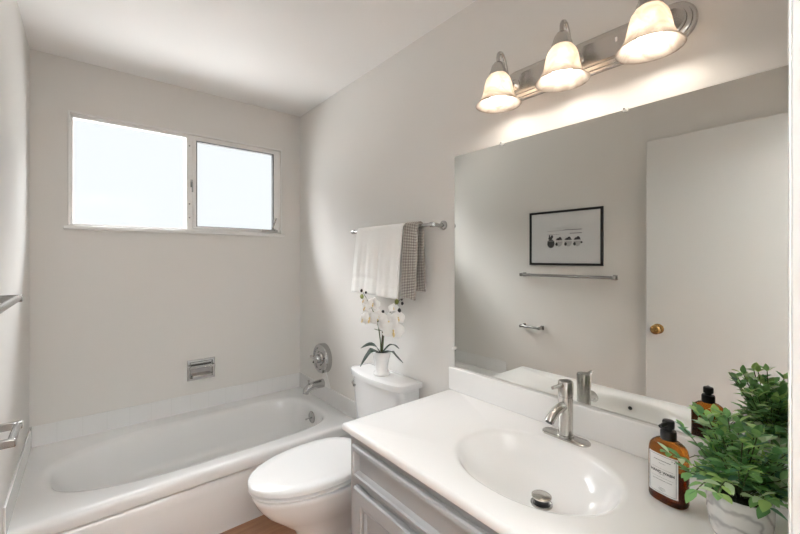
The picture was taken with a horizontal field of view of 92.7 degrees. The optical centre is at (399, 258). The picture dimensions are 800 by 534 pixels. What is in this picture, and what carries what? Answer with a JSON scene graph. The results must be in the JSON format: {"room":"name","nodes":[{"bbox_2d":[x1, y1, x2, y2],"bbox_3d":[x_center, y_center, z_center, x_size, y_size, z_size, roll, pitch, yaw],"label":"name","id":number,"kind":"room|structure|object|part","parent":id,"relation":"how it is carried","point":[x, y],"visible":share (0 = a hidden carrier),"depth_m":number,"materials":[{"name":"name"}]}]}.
{"room":"bathroom","nodes":[
{"label":"bathroom","id":0,"kind":"room"},
{"bbox_2d":[0,0,29,533],"bbox_3d":[-1.126,0.115,0.914,0.120,2.440,2.983,0,0,-40],"label":"wall","id":1,"kind":"structure","parent":0,"point":[14,47],"depth_m":1.58,"materials":[{"name":"white paint"}]},
{"bbox_2d":[0,420,22,449],"bbox_3d":[-1.227,0.550,1.185,0.066,0.034,0.192,0,0,-40],"label":"toilet paper holder","id":2,"kind":"object","parent":1,"relation":"attached to","point":[14,427],"visible":1,"depth_m":1.20,"materials":[{"name":"grey metal"}]},
{"bbox_3d":[-1.177,0.550,1.123,0.066,0.034,0.032,0,0,-40],"label":"post","id":3,"kind":"part","parent":2,"relation":"part of","materials":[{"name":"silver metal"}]},
{"bbox_3d":[-1.278,0.550,1.246,0.066,0.034,0.032,0,0,-40],"label":"post","id":4,"kind":"part","parent":2,"relation":"part of","materials":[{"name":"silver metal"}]},
{"bbox_3d":[-1.211,0.550,1.198,0.021,0.021,0.160,0,0,-40],"label":"rail","id":5,"kind":"part","parent":2,"relation":"part of","materials":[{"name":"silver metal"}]},
{"bbox_2d":[0,294,22,313],"bbox_3d":[-1.055,0.132,0.975,0.066,0.034,0.729,0,0,-40],"label":"towel bar","id":6,"kind":"object","parent":1,"relation":"attached to","point":[7,301],"visible":1,"depth_m":1.16,"materials":[{"name":"grey metal"}]},
{"bbox_3d":[-1.276,0.132,1.244,0.066,0.034,0.032,0,0,-40],"label":"post","id":7,"kind":"part","parent":6,"relation":"part of","materials":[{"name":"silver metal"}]},
{"bbox_2d":[30,49,299,447],"bbox_3d":[-1.404,0.115,2.540,1.520,2.440,0.120,0,0,-40],"label":"wall","id":8,"kind":"structure","parent":0,"point":[117,318],"depth_m":2.33,"materials":[{"name":"white paint"}]},
{"bbox_2d":[63,225,284,236],"bbox_3d":[-1.357,-0.171,2.487,1.260,0.022,0.022,0,0,-40],"label":"trim","id":9,"kind":"structure","parent":8,"relation":"attached to","point":[75,227],"depth_m":2.38,"materials":[{"name":"white paint"}]},
{"bbox_2d":[67,110,281,233],"bbox_3d":[-1.362,-0.500,2.492,1.224,0.637,0.007,0,0,-40],"label":"trim","id":10,"kind":"structure","parent":8,"relation":"attached to","point":[68,111],"depth_m":2.21,"materials":[{"name":"white paint"}]},
{"bbox_2d":[70,113,279,233],"bbox_3d":[-1.391,-0.494,2.527,1.200,0.625,0.156,0,0,-40],"label":"window","id":11,"kind":"structure","parent":8,"relation":"in","point":[190,142],"depth_m":2.51,"materials":[{"name":"silver metal"}]},
{"bbox_3d":[-1.147,-0.492,2.700,0.578,0.592,0.040,0,0,-40],"label":"sash","id":12,"kind":"part","parent":11,"relation":"part of","materials":[{"name":"silver metal"}]},
{"bbox_2d":[187,357,214,381],"bbox_3d":[-1.304,0.733,2.513,0.168,0.134,0.046,0,0,-40],"label":"soap dish","id":13,"kind":"object","parent":8,"relation":"attached to","point":[197,369],"visible":1,"depth_m":2.52,"materials":[{"name":"silver metal"}]},
{"bbox_2d":[191,372,211,378],"bbox_3d":[-1.306,0.773,2.516,0.123,0.020,0.036,0,0,-40],"label":"tray","id":14,"kind":"object","parent":13,"relation":"on","point":[194,375],"depth_m":2.51,"materials":[{"name":"silver metal"}]},
{"bbox_2d":[17,0,475,116],"bbox_3d":[-0.493,-1.155,1.436,1.760,0.100,2.983,0,0,-40],"label":"ceiling","id":15,"kind":"structure","parent":0,"point":[285,56],"depth_m":1.93,"materials":[{"name":"white paint"}]},
{"bbox_2d":[220,515,295,533],"bbox_3d":[-0.144,1.385,0.603,3.400,0.100,4.713,0,0,-40],"label":"floor","id":16,"kind":"structure","parent":0,"point":[262,524],"depth_m":1.89,"materials":[{"name":"brown wood"}]},
{"bbox_2d":[7,387,353,533],"bbox_3d":[-1.100,1.167,2.172,1.514,0.337,0.831,0,0,-40],"label":"bathtub","id":17,"kind":"object","parent":16,"relation":"on","point":[188,472],"visible":0.89,"depth_m":1.94,"materials":[{"name":"white ceramic"}]},
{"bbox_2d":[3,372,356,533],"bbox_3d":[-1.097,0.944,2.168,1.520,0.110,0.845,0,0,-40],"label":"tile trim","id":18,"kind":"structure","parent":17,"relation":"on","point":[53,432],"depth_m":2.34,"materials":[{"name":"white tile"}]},
{"bbox_3d":[-0.593,1.063,2.550,0.012,0.078,0.078,0,0,-40],"label":"overflow plate","id":19,"kind":"part","parent":17,"relation":"part of","materials":[{"name":"silver metal"}]},
{"bbox_2d":[248,363,422,533],"bbox_3d":[-0.332,0.970,1.811,0.773,0.728,0.456,0,0,-40],"label":"toilet","id":20,"kind":"object","parent":16,"relation":"on","point":[305,488],"visible":0.62,"depth_m":1.65,"materials":[{"name":"white ceramic"}]},
{"bbox_3d":[-0.394,0.962,1.716,0.550,0.020,0.380,0,0,-40],"label":"seat","id":21,"kind":"part","parent":20,"relation":"part of","materials":[{"name":"white plastic"}]},
{"bbox_3d":[-0.395,0.934,1.715,0.553,0.038,0.382,0,0,-40],"label":"lid","id":22,"kind":"part","parent":20,"relation":"part of","materials":[{"name":"white plastic"}]},
{"bbox_3d":[-0.340,1.153,1.761,0.670,0.363,0.368,0,0,-40],"label":"bowl","id":23,"kind":"part","parent":20,"relation":"part of","materials":[{"name":"white ceramic"}]},
{"bbox_2d":[360,289,404,376],"bbox_3d":[-0.091,0.381,1.968,0.242,0.449,0.140,0,0,11],"label":"potted orchid","id":24,"kind":"object","parent":20,"relation":"on","point":[388,324],"visible":0.98,"depth_m":1.94,"materials":[{"name":"white plant"}]},
{"bbox_3d":[-0.189,0.310,1.971,0.015,0.059,0.069,0,0,-34],"label":"flower","id":25,"kind":"part","parent":24,"relation":"part of","materials":[{"name":"white plant"}]},
{"bbox_3d":[-0.177,0.248,1.962,0.015,0.058,0.070,0,0,-40],"label":"flower","id":26,"kind":"part","parent":24,"relation":"part of","materials":[{"name":"white plant"}]},
{"bbox_3d":[-0.151,0.296,1.946,0.100,0.082,0.020,0,0,26],"label":"flower","id":27,"kind":"part","parent":24,"relation":"part of","materials":[{"name":"white plant"}]},
{"bbox_3d":[-0.139,0.334,1.963,0.105,0.323,0.019,0,0,-28],"label":"stem","id":28,"kind":"part","parent":24,"relation":"part of","materials":[{"name":"green"}]},
{"bbox_3d":[-0.136,0.230,1.950,0.073,0.062,0.025,0,0,14],"label":"flower","id":29,"kind":"part","parent":24,"relation":"part of","materials":[{"name":"white plant"}]},
{"bbox_3d":[-0.108,0.295,1.944,0.079,0.065,0.021,0,0,16],"label":"flower","id":30,"kind":"part","parent":24,"relation":"part of","materials":[{"name":"white plant"}]},
{"bbox_3d":[-0.096,0.545,1.992,0.097,0.121,0.097,0,0,-40],"label":"pot","id":31,"kind":"part","parent":24,"relation":"part of","materials":[{"name":"white ceramic"}]},
{"bbox_3d":[-0.056,0.313,1.923,0.093,0.076,0.020,0,0,-3],"label":"flower","id":32,"kind":"part","parent":24,"relation":"part of","materials":[{"name":"white plant"}]},
{"bbox_3d":[-0.033,0.250,1.935,0.056,0.042,0.026,0,0,-5],"label":"flower","id":33,"kind":"part","parent":24,"relation":"part of","materials":[{"name":"white plant"}]},
{"bbox_3d":[-0.034,0.353,1.914,0.119,0.102,0.034,0,0,-14],"label":"flower","id":34,"kind":"part","parent":24,"relation":"part of","materials":[{"name":"white plant"}]},
{"bbox_3d":[-0.011,0.294,1.923,0.079,0.065,0.019,0,0,-19],"label":"flower","id":35,"kind":"part","parent":24,"relation":"part of","materials":[{"name":"white plant"}]},
{"bbox_3d":[-0.100,0.796,2.001,0.154,0.306,0.434,0,0,-40],"label":"tank","id":36,"kind":"part","parent":20,"relation":"part of","materials":[{"name":"white ceramic"}]},
{"bbox_3d":[-0.102,0.624,2.000,0.178,0.036,0.456,0,0,-40],"label":"tank lid","id":37,"kind":"part","parent":20,"relation":"part of","materials":[{"name":"white ceramic"}]},
{"bbox_2d":[351,436,497,533],"bbox_3d":[0.383,0.977,1.112,0.576,0.714,1.108,0,0,-40],"label":"vanity cabinet","id":38,"kind":"object","parent":16,"relation":"on","point":[385,499],"visible":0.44,"depth_m":1.16,"materials":[{"name":"grey paint"}]},
{"bbox_3d":[0.002,1.002,1.136,0.020,0.425,0.500,0,0,-40],"label":"door","id":39,"kind":"part","parent":38,"relation":"part of","materials":[{"name":"grey paint"}]},
{"bbox_2d":[342,366,787,533],"bbox_3d":[0.380,0.594,1.114,0.578,0.210,1.152,0,0,-40],"label":"countertop","id":40,"kind":"structure","parent":38,"relation":"on","point":[480,443],"depth_m":1.16,"materials":[{"name":"white stone"}]},
{"bbox_3d":[0.403,0.687,1.085,0.038,0.018,0.038,0,0,-40],"label":"stopper stem","id":41,"kind":"part","parent":40,"relation":"part of","materials":[{"name":"grey metal"}]},
{"bbox_2d":[542,379,590,447],"bbox_3d":[0.515,0.496,1.231,0.132,0.187,0.158,0,0,-40],"label":"faucet","id":42,"kind":"object","parent":40,"relation":"on","point":[563,410],"visible":1,"depth_m":1.23,"materials":[{"name":"silver metal"}]},
{"bbox_3d":[0.499,0.496,1.222,0.096,0.057,0.029,0,0,-36],"label":"spout","id":43,"kind":"part","parent":42,"relation":"part of","materials":[{"name":"silver metal"}]},
{"bbox_3d":[0.509,0.414,1.230,0.059,0.015,0.014,0,0,-35],"label":"lever","id":44,"kind":"part","parent":42,"relation":"part of","materials":[{"name":"silver metal"}]},
{"bbox_3d":[0.545,0.428,1.256,0.047,0.052,0.047,0,0,-40],"label":"handle","id":45,"kind":"part","parent":42,"relation":"part of","materials":[{"name":"silver metal"}]},
{"bbox_3d":[0.545,0.587,1.256,0.054,0.006,0.158,0,0,-40],"label":"deck plate","id":46,"kind":"part","parent":42,"relation":"part of","materials":[{"name":"silver metal"}]},
{"bbox_2d":[649,418,689,509],"bbox_3d":[0.650,0.491,0.928,0.061,0.196,0.084,0,0,-27],"label":"soap bottle","id":47,"kind":"object","parent":40,"relation":"on","point":[666,484],"visible":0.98,"depth_m":0.91,"materials":[{"name":"orange glass"}]},
{"bbox_2d":[658,401,787,533],"bbox_3d":[0.706,0.449,0.805,0.416,0.281,0.218,0,0,-40],"label":"potted plant","id":48,"kind":"object","parent":40,"relation":"on","point":[742,498],"visible":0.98,"depth_m":0.77,"materials":[{"name":"green plant"}]},
{"bbox_3d":[0.717,0.542,0.806,0.111,0.095,0.111,0,0,-40],"label":"pot","id":49,"kind":"part","parent":48,"relation":"part of","materials":[{"name":"white ceramic"}]},
{"bbox_2d":[300,0,787,440],"bbox_3d":[0.139,0.115,1.957,0.120,2.440,2.983,0,0,-40],"label":"wall","id":50,"kind":"structure","parent":0,"point":[382,149],"depth_m":1.83,"materials":[{"name":"white paint"}]},
{"bbox_2d":[303,379,324,394],"bbox_3d":[-0.598,0.877,2.625,0.151,0.095,0.060,0,0,-40],"label":"tub spout","id":51,"kind":"object","parent":50,"relation":"attached to","point":[320,383],"visible":1,"depth_m":2.61,"materials":[{"name":"silver metal"}]},
{"bbox_2d":[310,343,331,372],"bbox_3d":[-0.558,0.694,2.640,0.086,0.204,0.204,0,0,-40],"label":"shower valve","id":52,"kind":"object","parent":50,"relation":"attached to","point":[322,356],"visible":1,"depth_m":2.61,"materials":[{"name":"silver metal"}]},
{"bbox_3d":[-0.582,0.694,2.630,0.037,0.060,0.109,0,0,-40],"label":"handle","id":53,"kind":"part","parent":52,"relation":"part of","materials":[{"name":"silver metal"}]},
{"bbox_2d":[322,373,330,388],"bbox_3d":[-0.517,0.839,2.652,0.008,0.100,0.130,0,0,-40],"label":"trim","id":54,"kind":"structure","parent":50,"relation":"attached to","point":[325,377],"depth_m":2.63,"materials":[{"name":"white paint"}]},
{"bbox_2d":[351,221,446,233],"bbox_3d":[-0.039,-0.154,2.010,0.086,0.044,0.704,0,0,-40],"label":"towel bar","id":55,"kind":"object","parent":50,"relation":"attached to","point":[443,224],"visible":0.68,"depth_m":1.76,"materials":[{"name":"grey metal"}]},
{"bbox_2d":[351,223,404,298],"bbox_3d":[-0.117,0.013,2.040,0.089,0.374,0.425,0,0,-40],"label":"hand towel","id":56,"kind":"object","parent":55,"relation":"hanging from","point":[377,266],"visible":0.94,"depth_m":1.99,"materials":[{"name":"white fabric"}]},
{"bbox_3d":[-0.062,-0.154,1.990,0.016,0.016,0.660,0,0,-40],"label":"rail","id":57,"kind":"part","parent":55,"relation":"part of","materials":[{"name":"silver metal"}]},
{"bbox_2d":[401,221,425,300],"bbox_3d":[0.064,0.011,1.832,0.088,0.373,0.095,0,0,-40],"label":"hand towel","id":58,"kind":"object","parent":55,"relation":"hanging from","point":[413,276],"visible":1,"depth_m":1.81,"materials":[{"name":"grey fabric"}]},
{"bbox_3d":[0.176,-0.154,1.759,0.074,0.044,0.044,0,0,-40],"label":"post","id":59,"kind":"part","parent":55,"relation":"part of","materials":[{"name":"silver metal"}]},
{"bbox_2d":[476,0,698,112],"bbox_3d":[0.531,-0.659,1.220,0.212,0.201,0.645,0,0,-40],"label":"vanity light","id":60,"kind":"object","parent":50,"relation":"attached to","point":[656,30],"visible":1,"depth_m":1.18,"materials":[{"name":"white glass"}]},
{"bbox_3d":[0.358,-0.610,1.390,0.059,0.098,0.059,0,0,-40],"label":"bulb","id":61,"kind":"part","parent":60,"relation":"part of","materials":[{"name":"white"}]},
{"bbox_3d":[0.358,-0.617,1.390,0.162,0.116,0.162,0,0,-40],"label":"lamp shade","id":62,"kind":"part","parent":60,"relation":"part of","materials":[{"name":"white glass"}]},
{"bbox_3d":[0.396,-0.702,1.422,0.114,0.115,0.013,0,0,-40],"label":"arm","id":63,"kind":"part","parent":60,"relation":"part of","materials":[{"name":"silver metal"}]},
{"bbox_3d":[0.511,-0.610,1.204,0.059,0.098,0.059,0,0,-40],"label":"bulb","id":64,"kind":"part","parent":60,"relation":"part of","materials":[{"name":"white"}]},
{"bbox_3d":[0.511,-0.617,1.204,0.162,0.116,0.162,0,0,-40],"label":"lamp shade","id":65,"kind":"part","parent":60,"relation":"part of","materials":[{"name":"white glass"}]},
{"bbox_3d":[0.549,-0.702,1.236,0.114,0.115,0.013,0,0,-40],"label":"arm","id":66,"kind":"part","parent":60,"relation":"part of","materials":[{"name":"silver metal"}]},
{"bbox_3d":[0.665,-0.610,1.018,0.059,0.098,0.059,0,0,-40],"label":"bulb","id":67,"kind":"part","parent":60,"relation":"part of","materials":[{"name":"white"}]},
{"bbox_3d":[0.665,-0.617,1.018,0.162,0.116,0.162,0,0,-40],"label":"lamp shade","id":68,"kind":"part","parent":60,"relation":"part of","materials":[{"name":"white glass"}]},
{"bbox_2d":[449,366,787,509],"bbox_3d":[0.594,0.540,1.290,0.024,0.102,1.152,0,0,-40],"label":"backsplash","id":69,"kind":"structure","parent":50,"relation":"attached to","point":[626,434],"depth_m":1.27,"materials":[{"name":"white stone"}]},
{"bbox_2d":[452,65,787,458],"bbox_3d":[0.594,0.011,1.293,0.019,0.954,1.120,0,0,-40],"label":"mirror","id":70,"kind":"object","parent":50,"relation":"attached to","point":[636,257],"visible":1,"depth_m":1.14,"materials":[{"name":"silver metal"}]},
{"bbox_3d":[0.420,0.115,0.328,1.520,2.440,0.111,0,0,-40],"label":"wall","id":71,"kind":"structure","parent":0,"visible":0},
{"bbox_2d":[788,0,799,533],"bbox_3d":[0.204,0.260,0.161,0.908,2.150,0.128,0,0,-40],"label":"trim","id":72,"kind":"structure","parent":71,"relation":"attached to","point":[793,5],"depth_m":0.46,"materials":[{"name":"white paint"}]}
]}

